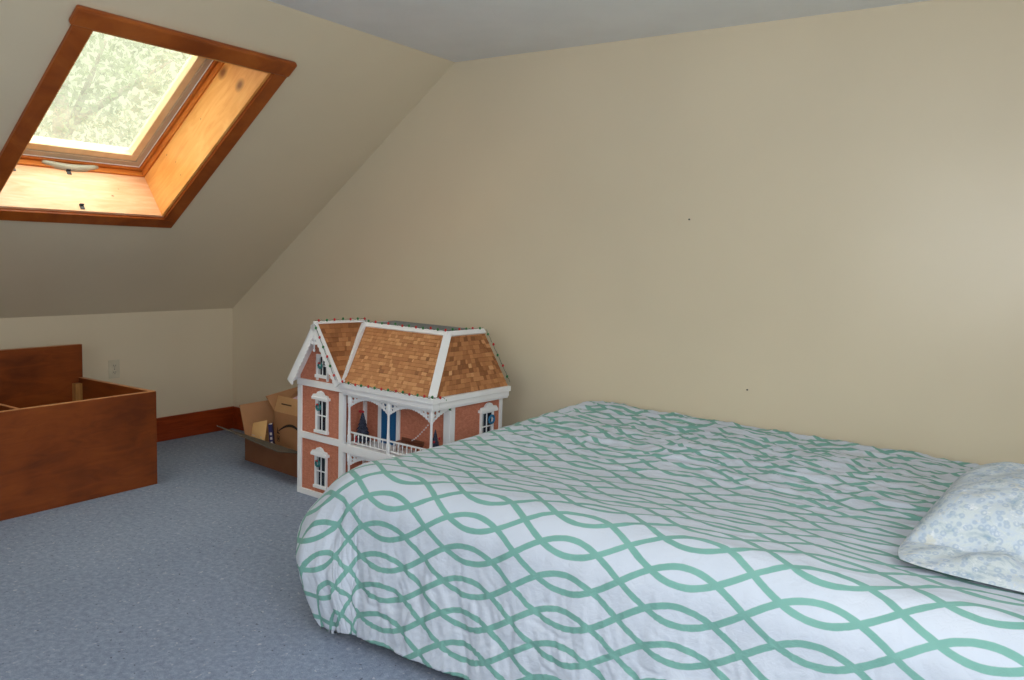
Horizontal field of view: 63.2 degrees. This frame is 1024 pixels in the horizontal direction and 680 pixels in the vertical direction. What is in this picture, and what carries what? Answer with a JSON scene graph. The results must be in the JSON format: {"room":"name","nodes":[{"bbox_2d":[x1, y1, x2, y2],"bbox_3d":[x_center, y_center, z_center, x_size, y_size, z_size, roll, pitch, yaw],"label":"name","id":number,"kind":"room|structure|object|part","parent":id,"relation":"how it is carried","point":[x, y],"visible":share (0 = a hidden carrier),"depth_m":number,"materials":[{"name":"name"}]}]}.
{"room":"bedroom","nodes":[
{"label":"bedroom","id":0,"kind":"room"},
{"bbox_2d":[0,308,232,417],"bbox_3d":[-3.603,0.410,3.735,0.120,0.914,5.485,6,7,34],"label":"wall","id":1,"kind":"structure","parent":0,"point":[185,357],"depth_m":5.46,"materials":[{"name":"beige paint"}]},
{"bbox_2d":[108,359,119,378],"bbox_3d":[-2.492,0.182,5.212,0.010,0.116,0.072,6,7,34],"label":"wall outlet","id":2,"kind":"object","parent":1,"relation":"attached to","point":[114,365],"visible":1,"depth_m":5.21,"materials":[{"name":"beige plastic"}]},
{"bbox_2d":[157,406,233,441],"bbox_3d":[-3.557,0.740,3.730,0.018,0.160,5.485,6,7,34],"label":"baseboard","id":3,"kind":"structure","parent":1,"relation":"attached to","point":[207,421],"depth_m":5.70,"materials":[{"name":"red wood"}]},
{"bbox_2d":[0,0,454,317],"bbox_3d":[-2.761,-0.824,3.050,2.184,1.760,5.485,6,7,34],"label":"sloped ceiling","id":4,"kind":"structure","parent":0,"point":[348,89],"depth_m":4.53,"materials":[{"name":"beige paint"}]},
{"bbox_2d":[0,5,296,227],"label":"window","id":5,"kind":"structure","parent":4,"relation":"in","point":[220,89],"depth_m":4.19,"materials":[{"name":"orange wood"}]},
{"bbox_3d":[-1.946,-1.241,3.999,0.998,0.054,0.741,-39,-17,31],"label":"sash","id":6,"kind":"part","parent":5,"relation":"part of","materials":[{"name":"brown wood"}]},
{"bbox_3d":[-1.922,-1.198,3.986,1.170,0.063,0.913,-39,-17,31],"label":"frame","id":7,"kind":"part","parent":5,"relation":"part of","materials":[{"name":"orange wood"}]},
{"bbox_2d":[0,428,464,679],"bbox_3d":[-1.175,1.128,2.116,6.058,0.120,5.725,6,7,34],"label":"floor","id":8,"kind":"structure","parent":0,"point":[193,573],"depth_m":3.18,"materials":[{"name":"blue carpet"}]},
{"bbox_2d":[0,344,156,520],"bbox_3d":[-2.740,0.469,3.939,0.735,0.708,1.850,6,7,33],"label":"storage chest","id":9,"kind":"object","parent":8,"relation":"on","point":[67,437],"visible":1,"depth_m":4.27,"materials":[{"name":"red wood"}]},
{"bbox_3d":[-3.038,0.440,4.130,0.026,0.708,1.850,6,7,33],"label":"panel","id":10,"kind":"part","parent":9,"relation":"part of","materials":[{"name":"red wood"}]},
{"bbox_3d":[-2.247,0.501,4.711,0.683,0.514,0.026,6,7,33],"label":"panel","id":11,"kind":"part","parent":9,"relation":"part of","materials":[{"name":"red wood"}]},
{"bbox_2d":[217,400,296,477],"bbox_3d":[-1.330,0.581,5.006,0.685,0.351,0.640,7,8,41],"label":"cardboard box","id":12,"kind":"object","parent":8,"relation":"on","point":[265,453],"visible":0.35,"depth_m":5.00,"materials":[{"name":"brown cardboard"}]},
{"bbox_2d":[251,420,266,440],"bbox_3d":[-1.552,0.607,5.071,0.150,0.258,0.044,7,8,39],"label":"envelope","id":13,"kind":"object","parent":12,"relation":"in","point":[259,428],"visible":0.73,"depth_m":5.05,"materials":[{"name":"beige paper"}]},
{"bbox_3d":[-1.505,0.651,5.251,0.005,0.150,0.400,7,8,41],"label":"panel","id":14,"kind":"part","parent":12,"relation":"part of","materials":[{"name":"beige cardboard"}]},
{"bbox_3d":[-1.403,0.691,4.902,0.620,0.150,0.005,7,8,41],"label":"panel","id":15,"kind":"part","parent":12,"relation":"part of","materials":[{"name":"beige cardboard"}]},
{"bbox_2d":[268,423,274,443],"bbox_3d":[-1.454,0.622,5.043,0.044,0.236,0.056,1,6,-10],"label":"book","id":16,"kind":"object","parent":12,"relation":"in","point":[270,425],"visible":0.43,"depth_m":5.01,"materials":[{"name":"blue paper"}]},
{"bbox_2d":[266,387,297,450],"bbox_3d":[-1.283,0.522,5.200,0.435,0.417,0.302,7,8,38],"label":"cardboard box","id":17,"kind":"object","parent":12,"relation":"in","point":[285,408],"visible":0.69,"depth_m":5.13,"materials":[{"name":"brown cardboard"}]},
{"bbox_3d":[-1.341,0.599,5.078,0.360,0.285,0.005,7,8,38],"label":"panel","id":18,"kind":"part","parent":17,"relation":"part of","materials":[{"name":"beige cardboard"}]},
{"bbox_2d":[287,319,510,497],"bbox_3d":[-0.604,0.380,4.343,1.031,0.938,0.608,6,8,37],"label":"dollhouse","id":19,"kind":"object","parent":8,"relation":"on","point":[461,367],"visible":0.73,"depth_m":4.21,"materials":[{"name":"wood"}]},
{"bbox_3d":[-1.133,0.529,4.460,0.030,0.584,0.022,6,8,37],"label":"corner post","id":20,"kind":"part","parent":19,"relation":"part of","materials":[{"name":"white paint"}]},
{"bbox_2d":[310,334,317,351],"bbox_3d":[-1.012,-0.011,4.252,0.109,0.147,0.014,6,8,37],"label":"pendant","id":21,"kind":"object","parent":19,"relation":"attached to","point":[313,337],"depth_m":4.25,"materials":[{"name":"white paint"}]},
{"bbox_2d":[315,403,320,410],"bbox_3d":[-1.010,0.349,4.326,0.042,0.042,0.016,6,8,37],"label":"wreath","id":22,"kind":"object","parent":19,"relation":"attached to","point":[317,404],"visible":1,"depth_m":4.32,"materials":[{"name":"green plastic"}]},
{"bbox_2d":[310,447,329,457],"bbox_3d":[-1.004,0.583,4.348,0.126,0.048,0.026,6,8,37],"label":"hood","id":23,"kind":"object","parent":19,"relation":"attached to","point":[316,452],"depth_m":4.34,"materials":[{"name":"white paint"}]},
{"bbox_2d":[316,457,324,486],"bbox_3d":[-1.002,0.690,4.366,0.074,0.152,0.001,6,8,38],"label":"window","id":24,"kind":"structure","parent":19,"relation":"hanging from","point":[317,482],"depth_m":4.38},
{"bbox_2d":[311,391,330,401],"bbox_3d":[-0.991,0.287,4.314,0.126,0.048,0.026,6,8,37],"label":"hood","id":25,"kind":"object","parent":19,"relation":"attached to","point":[317,396],"depth_m":4.30,"materials":[{"name":"white paint"}]},
{"bbox_2d":[317,401,325,430],"bbox_3d":[-0.989,0.395,4.333,0.074,0.154,0.001,6,8,38],"label":"window","id":26,"kind":"structure","parent":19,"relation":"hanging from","point":[318,417],"depth_m":4.35,"materials":[{"name":"white wood"}]},
{"bbox_3d":[-1.001,0.690,4.368,0.074,0.152,0.002,6,8,38],"label":"pane","id":27,"kind":"part","parent":19,"relation":"part of","materials":[{"name":"glass"}]},
{"bbox_3d":[-0.978,0.133,4.305,0.070,0.096,0.002,6,8,37],"label":"pane","id":28,"kind":"part","parent":19,"relation":"part of","materials":[{"name":"glass"}]},
{"bbox_3d":[-0.988,0.395,4.334,0.074,0.154,0.002,6,8,37],"label":"pane","id":29,"kind":"part","parent":19,"relation":"part of","materials":[{"name":"glass"}]},
{"bbox_2d":[315,326,334,378],"bbox_3d":[-0.943,0.060,4.193,0.174,0.268,0.013,7,8,39],"label":"string lights","id":30,"kind":"object","parent":19,"relation":"attached to","point":[319,337],"visible":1,"depth_m":4.19},
{"bbox_3d":[-0.900,-0.097,4.376,0.025,0.017,0.345,7,8,39],"label":"roof trim","id":31,"kind":"part","parent":19,"relation":"part of","materials":[{"name":"white paint"}]},
{"bbox_3d":[-0.870,0.558,4.257,0.034,0.584,0.022,6,8,37],"label":"corner post","id":32,"kind":"part","parent":19,"relation":"part of","materials":[{"name":"white paint"}]},
{"bbox_3d":[-0.834,0.695,4.246,0.021,0.245,0.020,6,8,37],"label":"porch post","id":33,"kind":"part","parent":19,"relation":"part of","materials":[{"name":"white paint"}]},
{"bbox_3d":[-0.824,0.401,4.215,0.021,0.259,0.020,6,8,37],"label":"porch post","id":34,"kind":"part","parent":19,"relation":"part of","materials":[{"name":"white paint"}]},
{"bbox_3d":[-0.827,0.060,4.332,0.029,0.288,0.342,3,6,9],"label":"roof trim","id":35,"kind":"part","parent":19,"relation":"part of","materials":[{"name":"white paint"}]},
{"bbox_2d":[353,410,371,443],"bbox_3d":[-0.766,0.442,4.255,0.099,0.172,0.101,6,8,37],"label":"tree","id":36,"kind":"object","parent":19,"relation":"on","point":[362,428],"visible":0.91,"depth_m":4.24,"materials":[{"name":"green plastic"}]},
{"bbox_3d":[-0.774,0.551,4.361,0.018,0.584,0.016,6,8,37],"label":"corner post","id":37,"kind":"part","parent":19,"relation":"part of","materials":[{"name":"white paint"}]},
{"bbox_3d":[-0.715,0.504,4.139,0.263,0.057,0.010,6,8,37],"label":"railing","id":38,"kind":"part","parent":19,"relation":"part of","materials":[{"name":"white paint"}]},
{"bbox_3d":[-0.601,0.426,4.043,0.021,0.259,0.020,6,8,37],"label":"porch post","id":39,"kind":"part","parent":19,"relation":"part of","materials":[{"name":"white paint"}]},
{"bbox_3d":[-0.626,0.429,4.242,0.112,0.210,0.006,6,8,37],"label":"door","id":40,"kind":"part","parent":19,"relation":"part of","materials":[{"name":"blue paint"}]},
{"bbox_3d":[-0.629,0.429,4.239,0.088,0.180,0.003,6,8,37],"label":"door moulding","id":41,"kind":"part","parent":19,"relation":"part of","materials":[{"name":"wood"}]},
{"bbox_3d":[-0.628,0.416,4.239,0.172,0.237,0.012,6,8,37],"label":"door frame","id":42,"kind":"part","parent":19,"relation":"part of","materials":[{"name":"white paint"}]},
{"bbox_3d":[-0.601,0.272,4.014,0.646,0.062,0.054,6,8,37],"label":"eave cornice","id":43,"kind":"part","parent":19,"relation":"part of","materials":[{"name":"white paint"}]},
{"bbox_2d":[341,380,450,410],"bbox_3d":[-0.574,0.271,4.045,0.650,0.101,0.194,6,7,34],"label":"string lights","id":44,"kind":"object","parent":19,"relation":"attached to","point":[348,382],"visible":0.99,"depth_m":3.95},
{"bbox_3d":[-0.573,0.275,4.046,0.650,0.092,0.191,6,7,34],"label":"cord","id":45,"kind":"part","parent":44,"relation":"part of","materials":[{"name":"plastic"}]},
{"bbox_2d":[315,317,482,331],"bbox_3d":[-0.574,-0.084,4.309,0.825,0.035,0.298,3,6,12],"label":"string lights","id":46,"kind":"object","parent":19,"relation":"on","point":[364,318],"visible":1,"depth_m":4.30},
{"bbox_3d":[-0.491,0.529,3.967,0.265,0.057,0.010,6,8,37],"label":"railing","id":47,"kind":"part","parent":19,"relation":"part of","materials":[{"name":"white paint"}]},
{"bbox_3d":[-0.554,-0.057,4.295,0.615,0.026,0.025,6,8,37],"label":"roof trim","id":48,"kind":"part","parent":19,"relation":"part of","materials":[{"name":"white paint"}]},
{"bbox_2d":[396,437,423,451],"bbox_3d":[-0.501,0.523,4.075,0.150,0.066,0.046,6,8,37],"label":"bench","id":49,"kind":"object","parent":19,"relation":"on","point":[408,441],"visible":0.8,"depth_m":4.08,"materials":[{"name":"brown wood"}]},
{"bbox_3d":[-0.501,0.507,4.072,0.150,0.007,0.044,6,8,37],"label":"seat","id":50,"kind":"part","parent":49,"relation":"part of","materials":[{"name":"brown wood"}]},
{"bbox_3d":[-0.488,0.495,4.088,0.150,0.013,0.006,6,8,37],"label":"backrest","id":51,"kind":"part","parent":49,"relation":"part of","materials":[{"name":"brown wood"}]},
{"bbox_3d":[-0.376,0.452,3.870,0.021,0.259,0.020,6,8,37],"label":"porch post","id":52,"kind":"part","parent":19,"relation":"part of","materials":[{"name":"white paint"}]},
{"bbox_2d":[429,429,440,446],"bbox_3d":[-0.368,0.496,3.968,0.076,0.150,0.078,6,8,37],"label":"tree","id":53,"kind":"object","parent":19,"relation":"on","point":[435,442],"visible":0.41,"depth_m":3.95,"materials":[{"name":"green plastic"}]},
{"bbox_3d":[-0.342,0.115,3.972,0.041,0.284,0.340,3,6,7],"label":"roof trim","id":54,"kind":"part","parent":19,"relation":"part of","materials":[{"name":"white paint"}]},
{"bbox_3d":[-0.309,0.601,4.027,0.042,0.584,0.038,6,8,37],"label":"corner post","id":55,"kind":"part","parent":19,"relation":"part of","materials":[{"name":"white paint"}]},
{"bbox_3d":[-0.230,-0.038,4.220,0.024,0.027,0.281,6,8,37],"label":"roof trim","id":56,"kind":"part","parent":19,"relation":"part of","materials":[{"name":"white paint"}]},
{"bbox_3d":[-0.191,0.280,4.064,0.058,0.062,0.527,6,8,37],"label":"eave cornice","id":57,"kind":"part","parent":19,"relation":"part of","materials":[{"name":"white paint"}]},
{"bbox_3d":[-0.132,0.436,4.210,0.002,0.136,0.080,6,8,37],"label":"pane","id":58,"kind":"part","parent":19,"relation":"part of","materials":[{"name":"glass"}]},
{"bbox_2d":[478,402,497,413],"bbox_3d":[-0.120,0.338,4.194,0.026,0.048,0.132,6,8,37],"label":"hood","id":59,"kind":"object","parent":19,"relation":"attached to","point":[484,407],"depth_m":4.18,"materials":[{"name":"white paint"}]},
{"bbox_2d":[488,414,494,423],"bbox_3d":[-0.103,0.402,4.217,0.013,0.052,0.051,6,8,37],"label":"wreath","id":60,"kind":"object","parent":19,"relation":"attached to","point":[491,415],"visible":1,"depth_m":4.21,"materials":[{"name":"plastic"}]},
{"bbox_2d":[487,332,509,380],"bbox_3d":[-0.073,0.079,4.296,0.175,0.258,0.013,7,8,39],"label":"string lights","id":61,"kind":"object","parent":19,"relation":"attached to","point":[493,344],"visible":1,"depth_m":4.29},
{"bbox_3d":[-0.068,0.579,4.313,0.014,0.584,0.021,6,8,37],"label":"corner post","id":62,"kind":"part","parent":19,"relation":"part of","materials":[{"name":"white paint"}]},
{"bbox_2d":[296,401,1023,679],"bbox_3d":[0.778,0.731,2.915,2.583,0.595,1.883,6,7,34],"label":"duvet","id":63,"kind":"object","parent":8,"relation":"on","point":[588,540],"visible":0.96,"depth_m":2.43,"materials":[{"name":"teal fabric"}]},
{"bbox_2d":[898,462,1023,592],"bbox_3d":[1.404,0.461,2.174,0.600,0.206,0.772,7,8,38],"label":"pillow","id":64,"kind":"object","parent":63,"relation":"on","point":[974,531],"visible":1,"depth_m":2.09,"materials":[{"name":"fabric"}]},
{"bbox_2d":[268,0,929,61],"bbox_3d":[-0.341,-1.265,1.341,4.224,0.120,5.725,6,7,34],"label":"ceiling","id":65,"kind":"structure","parent":0,"point":[452,30],"depth_m":3.71,"materials":[{"name":"paint"}]},
{"bbox_2d":[233,0,1023,464],"bbox_3d":[0.343,-0.409,4.354,6.338,2.666,0.120,6,7,34],"label":"wall","id":66,"kind":"structure","parent":0,"point":[848,257],"depth_m":3.84,"materials":[{"name":"beige paint"}]},
{"bbox_2d":[233,406,243,430],"bbox_3d":[0.388,0.804,4.339,5.800,0.160,0.018,6,7,34],"label":"baseboard","id":67,"kind":"structure","parent":66,"relation":"attached to","point":[237,419],"depth_m":5.93,"materials":[{"name":"red wood"}]},
{"label":"outside","id":68,"kind":"structure","parent":0,"visible":0},
{"bbox_2d":[33,33,189,146],"bbox_3d":[-7.091,-1.916,12.652,4.544,9.358,6.137,5,7,29],"label":"leafy tree","id":69,"kind":"object","parent":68,"point":[65,118],"visible":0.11,"depth_m":11.91,"materials":[{"name":"green plant"}]}
]}

